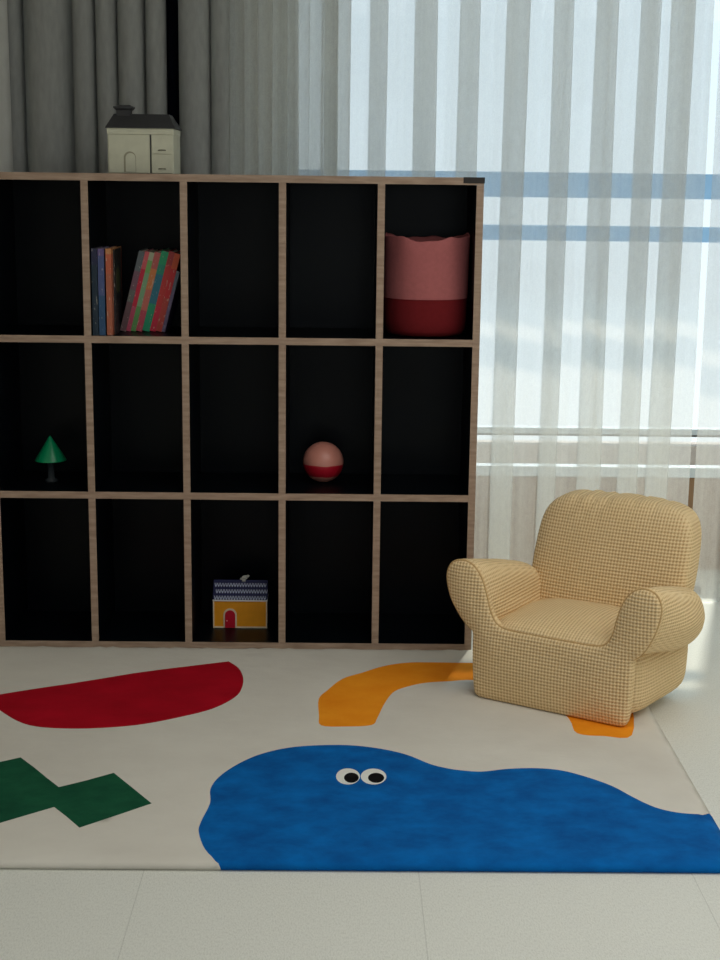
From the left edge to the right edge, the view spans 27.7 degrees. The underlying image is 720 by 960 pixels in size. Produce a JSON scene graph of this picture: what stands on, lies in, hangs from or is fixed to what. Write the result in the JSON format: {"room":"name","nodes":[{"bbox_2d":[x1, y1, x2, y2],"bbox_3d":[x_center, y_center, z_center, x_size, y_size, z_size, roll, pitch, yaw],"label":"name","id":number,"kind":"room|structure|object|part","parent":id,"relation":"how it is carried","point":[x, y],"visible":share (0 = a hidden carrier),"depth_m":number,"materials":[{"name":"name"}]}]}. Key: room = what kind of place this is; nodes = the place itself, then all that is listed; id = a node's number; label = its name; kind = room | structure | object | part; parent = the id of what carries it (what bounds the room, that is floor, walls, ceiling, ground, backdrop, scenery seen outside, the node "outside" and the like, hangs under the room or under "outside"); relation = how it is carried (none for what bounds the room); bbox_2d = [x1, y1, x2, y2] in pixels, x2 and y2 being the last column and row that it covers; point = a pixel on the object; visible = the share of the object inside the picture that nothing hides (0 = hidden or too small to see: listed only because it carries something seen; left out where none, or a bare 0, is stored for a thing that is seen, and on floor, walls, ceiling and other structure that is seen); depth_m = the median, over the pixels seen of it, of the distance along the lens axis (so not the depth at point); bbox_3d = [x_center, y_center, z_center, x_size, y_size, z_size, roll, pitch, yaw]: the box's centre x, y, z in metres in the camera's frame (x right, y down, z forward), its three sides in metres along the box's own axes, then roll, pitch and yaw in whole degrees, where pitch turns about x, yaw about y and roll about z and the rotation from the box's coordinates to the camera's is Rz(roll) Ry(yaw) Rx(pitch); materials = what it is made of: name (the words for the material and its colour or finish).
{"room":"children's playroom","nodes":[
{"label":"children's playroom","id":0,"kind":"room"},
{"bbox_2d":[229,0,280,174],"bbox_3d":[0.753,-0.932,5.520,5.400,2.600,0.150,1,11,-1],"label":"wall","id":1,"kind":"structure","parent":0,"point":[274,47],"depth_m":5.33,"materials":[{"name":"paint"}]},
{"bbox_2d":[281,0,719,569],"bbox_3d":[1.477,-0.850,5.538,3.550,2.450,0.080,1,11,-1],"label":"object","id":2,"kind":"structure","parent":1,"relation":"in","point":[691,482],"depth_m":5.69,"materials":[{"name":"paint"}]},
{"bbox_3d":[1.477,-0.850,5.538,3.550,2.450,0.080,1,11,-1],"label":"frame","id":3,"kind":"part","parent":2,"relation":"part of","materials":[{"name":"paint"}]},
{"bbox_3d":[1.462,0.169,5.745,3.435,0.370,0.040,1,11,-1],"label":"panel","id":4,"kind":"part","parent":2,"relation":"part of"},
{"bbox_3d":[1.464,-0.032,5.704,3.435,0.040,0.060,1,11,-1],"label":"rail","id":5,"kind":"part","parent":2,"relation":"part of","materials":[{"name":"metal"}]},
{"bbox_2d":[0,569,719,959],"bbox_3d":[0.774,1.146,2.064,5.600,0.100,7.750,1,11,-1],"label":"floor","id":6,"kind":"structure","parent":0,"point":[46,914],"depth_m":3.02,"materials":[{"name":"white tile"}]},
{"bbox_2d":[0,172,484,649],"bbox_3d":[-0.394,-0.224,4.732,1.524,1.499,0.352,1,11,-1],"label":"cube bookcase","id":7,"kind":"object","parent":6,"relation":"on","point":[184,446],"visible":0.98,"depth_m":4.83,"materials":[{"name":"black laminate"}]},
{"bbox_3d":[-1.145,-0.219,4.721,0.022,1.475,0.338,1,11,-1],"label":"panel","id":8,"kind":"part","parent":7,"relation":"part of","materials":[{"name":"black laminate"}]},
{"bbox_2d":[35,436,66,481],"bbox_3d":[-1.005,-0.070,4.743,0.102,0.150,0.102,1,11,-1],"label":"toy","id":9,"kind":"object","parent":7,"relation":"on","point":[50,453],"visible":1,"depth_m":4.72,"materials":[{"name":"green paint"}]},
{"bbox_3d":[-1.006,-0.030,4.751,0.042,0.068,0.042,1,11,-1],"label":"stem","id":10,"kind":"part","parent":9,"relation":"part of","materials":[{"name":"paint"}]},
{"bbox_2d":[91,246,105,334],"bbox_3d":[-0.817,-0.598,4.594,0.017,0.265,0.210,1,11,-1],"label":"picture book","id":11,"kind":"object","parent":7,"relation":"on","point":[94,256],"visible":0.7,"depth_m":4.49,"materials":[{"name":"blue paper"}]},
{"bbox_2d":[97,246,113,334],"bbox_3d":[-0.796,-0.598,4.594,0.019,0.265,0.210,1,11,-1],"label":"picture book","id":12,"kind":"object","parent":7,"relation":"on","point":[100,251],"visible":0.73,"depth_m":4.50,"materials":[{"name":"blue paper"}]},
{"bbox_2d":[105,246,122,335],"bbox_3d":[-0.773,-0.598,4.594,0.017,0.265,0.210,1,11,-1],"label":"picture book","id":13,"kind":"object","parent":7,"relation":"on","point":[108,251],"visible":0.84,"depth_m":4.50,"materials":[{"name":"paper"}]},
{"bbox_2d":[113,248,121,333],"bbox_3d":[-0.763,-0.596,4.593,0.009,0.262,0.130,1,11,-1],"label":"picture book","id":14,"kind":"object","parent":7,"relation":"on","point":[116,252],"visible":1,"depth_m":4.57,"materials":[{"name":"black paper"}]},
{"bbox_2d":[120,248,148,331],"bbox_3d":[-0.719,-0.614,4.702,0.084,0.255,0.190,1,11,-1],"label":"picture book","id":15,"kind":"object","parent":7,"relation":"on","point":[141,253],"visible":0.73,"depth_m":4.61,"materials":[{"name":"grey paper"}]},
{"bbox_2d":[126,248,156,331],"bbox_3d":[-0.703,-0.614,4.702,0.079,0.254,0.190,1,11,-1],"label":"picture book","id":16,"kind":"object","parent":7,"relation":"on","point":[146,255],"visible":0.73,"depth_m":4.61,"materials":[{"name":"red paper"}]},
{"bbox_2d":[105,105,181,173],"bbox_3d":[-0.670,-1.056,4.538,0.210,0.205,0.196,1,11,-1],"label":"house","id":17,"kind":"object","parent":7,"relation":"on","point":[137,143],"visible":0.97,"depth_m":4.46,"materials":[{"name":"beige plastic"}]},
{"bbox_3d":[-0.704,-0.996,4.456,0.123,0.114,0.003,1,11,-1],"label":"panel","id":18,"kind":"part","parent":17,"relation":"part of","materials":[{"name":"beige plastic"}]},
{"bbox_3d":[-0.703,-0.972,4.459,0.037,0.062,0.001,1,11,-1],"label":"arched door","id":19,"kind":"part","parent":17,"relation":"part of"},
{"bbox_3d":[-0.701,-0.970,4.459,0.030,0.056,0.001,1,11,-1],"label":"door","id":20,"kind":"part","parent":17,"relation":"part of","materials":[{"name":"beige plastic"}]},
{"bbox_3d":[-0.670,-1.080,4.534,0.203,0.018,0.186,1,11,-1],"label":"cornice","id":21,"kind":"part","parent":17,"relation":"part of","materials":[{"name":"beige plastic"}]},
{"bbox_3d":[-0.604,-1.023,4.452,0.062,0.056,0.003,1,11,-1],"label":"drawer","id":22,"kind":"part","parent":17,"relation":"part of","materials":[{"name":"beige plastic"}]},
{"bbox_3d":[-0.605,-0.966,4.463,0.062,0.056,0.003,1,11,-1],"label":"drawer","id":23,"kind":"part","parent":17,"relation":"part of","materials":[{"name":"beige plastic"}]},
{"bbox_2d":[131,249,157,331],"bbox_3d":[-0.688,-0.612,4.703,0.079,0.251,0.190,1,11,-1],"label":"picture book","id":24,"kind":"object","parent":7,"relation":"on","point":[151,254],"visible":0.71,"depth_m":4.61,"materials":[{"name":"green paper"}]},
{"bbox_2d":[136,249,162,331],"bbox_3d":[-0.669,-0.613,4.703,0.083,0.252,0.190,1,11,-1],"label":"picture book","id":25,"kind":"object","parent":7,"relation":"on","point":[157,254],"visible":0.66,"depth_m":4.61,"materials":[{"name":"paper"}]},
{"bbox_2d":[142,248,170,331],"bbox_3d":[-0.647,-0.614,4.703,0.088,0.256,0.190,1,11,-1],"label":"picture book","id":26,"kind":"object","parent":7,"relation":"on","point":[164,253],"visible":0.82,"depth_m":4.61,"materials":[{"name":"green paper"}]},
{"bbox_2d":[150,248,179,331],"bbox_3d":[-0.625,-0.613,4.703,0.083,0.255,0.190,1,11,-1],"label":"picture book","id":27,"kind":"object","parent":7,"relation":"on","point":[167,270],"visible":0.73,"depth_m":4.61,"materials":[{"name":"red paper"}]},
{"bbox_2d":[156,251,180,331],"bbox_3d":[-0.607,-0.610,4.704,0.081,0.249,0.190,1,11,-1],"label":"picture book","id":28,"kind":"object","parent":7,"relation":"on","point":[176,264],"visible":0.64,"depth_m":4.61,"materials":[{"name":"red paper"}]},
{"bbox_2d":[162,269,180,331],"bbox_3d":[-0.600,-0.583,4.710,0.059,0.193,0.190,1,11,-1],"label":"picture book","id":29,"kind":"object","parent":7,"relation":"on","point":[175,292],"visible":0.86,"depth_m":4.64,"materials":[{"name":"paper"}]},
{"bbox_3d":[-0.404,0.501,4.874,1.477,0.022,0.338,1,11,-1],"label":"panel","id":30,"kind":"part","parent":7,"relation":"part of","materials":[{"name":"black laminate"}]},
{"bbox_2d":[213,575,268,627],"bbox_3d":[-0.398,0.401,4.875,0.182,0.172,0.086,1,11,-1],"label":"house","id":31,"kind":"object","parent":7,"relation":"on","point":[242,603],"visible":1,"depth_m":4.85,"materials":[{"name":"paint"}]},
{"bbox_3d":[-0.431,0.462,4.849,0.034,0.060,0.002,1,11,-1],"label":"door","id":32,"kind":"part","parent":31,"relation":"part of","materials":[{"name":"red paint"}]},
{"bbox_3d":[-0.398,0.447,4.849,0.180,0.092,0.002,1,11,-1],"label":"trim","id":33,"kind":"part","parent":31,"relation":"part of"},
{"bbox_3d":[-0.386,-0.946,4.581,1.522,0.022,0.338,1,11,-1],"label":"panel","id":34,"kind":"part","parent":7,"relation":"part of","materials":[{"name":"black laminate"}]},
{"bbox_2d":[303,442,342,481],"bbox_3d":[-0.121,-0.059,4.785,0.133,0.133,0.133,1,11,-1],"label":"ball","id":35,"kind":"object","parent":7,"relation":"on","point":[322,461],"visible":1,"depth_m":4.74,"materials":[{"name":"plastic"}]},
{"bbox_2d":[383,232,469,336],"bbox_3d":[0.209,-0.625,4.641,0.272,0.321,0.270,1,11,-1],"label":"storage basket","id":36,"kind":"object","parent":7,"relation":"on","point":[426,278],"visible":0.98,"depth_m":4.54,"materials":[{"name":"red fabric"}]},
{"bbox_3d":[0.355,-0.204,4.739,0.022,1.475,0.338,1,11,-1],"label":"panel","id":37,"kind":"part","parent":7,"relation":"part of","materials":[{"name":"black laminate"}]},
{"bbox_2d":[0,646,719,872],"bbox_3d":[-0.380,0.692,3.936,2.428,0.019,1.536,1,11,-1],"label":"rug","id":38,"kind":"object","parent":6,"relation":"on","point":[140,758],"visible":0.94,"depth_m":3.69,"materials":[{"name":"white fabric"}]},
{"bbox_2d":[447,489,704,725],"bbox_3d":[0.680,0.346,4.306,0.688,0.537,0.593,8,13,31],"label":"armchair","id":39,"kind":"object","parent":38,"relation":"on","point":[601,624],"visible":1,"depth_m":4.19,"materials":[{"name":"fabric"}]},
{"bbox_3d":[0.421,0.321,4.387,0.161,0.244,0.410,8,13,31],"label":"armrest","id":40,"kind":"part","parent":39,"relation":"part of","materials":[{"name":"fabric"}]},
{"bbox_3d":[0.528,0.457,4.095,0.651,0.400,0.043,8,13,31],"label":"panel","id":41,"kind":"part","parent":39,"relation":"part of","materials":[{"name":"fabric"}]},
{"bbox_2d":[499,598,619,644],"bbox_3d":[0.630,0.414,4.239,0.395,0.090,0.370,8,13,31],"label":"seat cushion","id":42,"kind":"object","parent":39,"relation":"on","point":[522,621],"depth_m":4.16,"materials":[{"name":"fabric"}]},
{"bbox_3d":[0.775,0.235,4.434,0.498,0.368,0.243,8,13,31],"label":"backrest","id":43,"kind":"part","parent":39,"relation":"part of","materials":[{"name":"fabric"}]},
{"bbox_3d":[0.871,0.382,4.115,0.161,0.244,0.410,8,13,31],"label":"armrest","id":44,"kind":"part","parent":39,"relation":"part of","materials":[{"name":"fabric"}]},
{"bbox_2d":[694,585,700,592],"bbox_3d":[1.236,0.407,5.434,0.060,0.022,0.040,1,11,-1],"label":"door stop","id":45,"kind":"object","parent":6,"relation":"on","point":[697,589],"visible":0.44,"depth_m":5.42,"materials":[{"name":"plastic"}]},
{"label":"outside","id":46,"kind":"structure","parent":0,"visible":0},
{"bbox_3d":[2.078,0.393,6.541,6.500,0.130,1.300,1,11,-1],"label":"floor","id":47,"kind":"structure","parent":46,"visible":0},
{"bbox_2d":[476,440,719,464],"bbox_3d":[2.075,0.024,7.038,6.500,0.395,0.120,1,11,-1],"label":"window sill","id":48,"kind":"structure","parent":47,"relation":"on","point":[607,452],"depth_m":6.94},
{"bbox_2d":[477,425,719,436],"bbox_3d":[2.078,-0.206,6.991,6.500,0.075,0.060,1,11,-1],"label":"handrail","id":49,"kind":"object","parent":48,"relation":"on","point":[481,429],"visible":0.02,"depth_m":6.95,"materials":[{"name":"metal"}]},
{"bbox_3d":[0.806,-1.500,1.528,5.600,0.100,7.750,1,11,-1],"label":"ceiling","id":50,"kind":"structure","parent":0,"visible":0},
{"bbox_3d":[0.772,-2.024,4.793,5.360,0.029,0.280,1,11,-1],"label":"track","id":51,"kind":"object","parent":50,"relation":"attached to","visible":0},
{"bbox_2d":[0,0,13,179],"bbox_3d":[-1.496,-0.779,4.862,0.690,2.490,0.056,1,11,-1],"label":"curtain","id":52,"kind":"object","parent":51,"relation":"hanging from","point":[6,147],"visible":0.15,"depth_m":4.78,"materials":[{"name":"grey fabric"}]},
{"bbox_2d":[7,0,166,172],"bbox_3d":[-0.919,-0.791,4.952,0.533,2.490,0.095,1,11,-1],"label":"curtain","id":53,"kind":"object","parent":51,"relation":"hanging from","point":[71,62],"visible":0.2,"depth_m":4.82,"materials":[{"name":"grey fabric"}]},
{"bbox_2d":[166,0,178,124],"bbox_3d":[-0.639,-0.804,5.032,0.150,2.490,0.030,1,11,-1],"label":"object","id":54,"kind":"object","parent":51,"relation":"hanging from","point":[171,5],"visible":0.03,"depth_m":4.90,"materials":[{"name":"fabric"}]},
{"bbox_2d":[178,0,229,174],"bbox_3d":[-0.525,-0.789,4.967,0.175,2.490,0.074,1,11,-1],"label":"curtain","id":55,"kind":"object","parent":51,"relation":"hanging from","point":[203,25],"visible":0.21,"depth_m":4.85,"materials":[{"name":"grey fabric"}]},
{"bbox_2d":[234,0,710,556],"bbox_3d":[0.360,-0.810,5.118,1.688,2.488,0.081,1,11,-1],"label":"sheer curtain","id":56,"kind":"object","parent":51,"relation":"hanging from","point":[683,120],"visible":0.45,"depth_m":5.05,"materials":[{"name":"fabric"}]}
]}

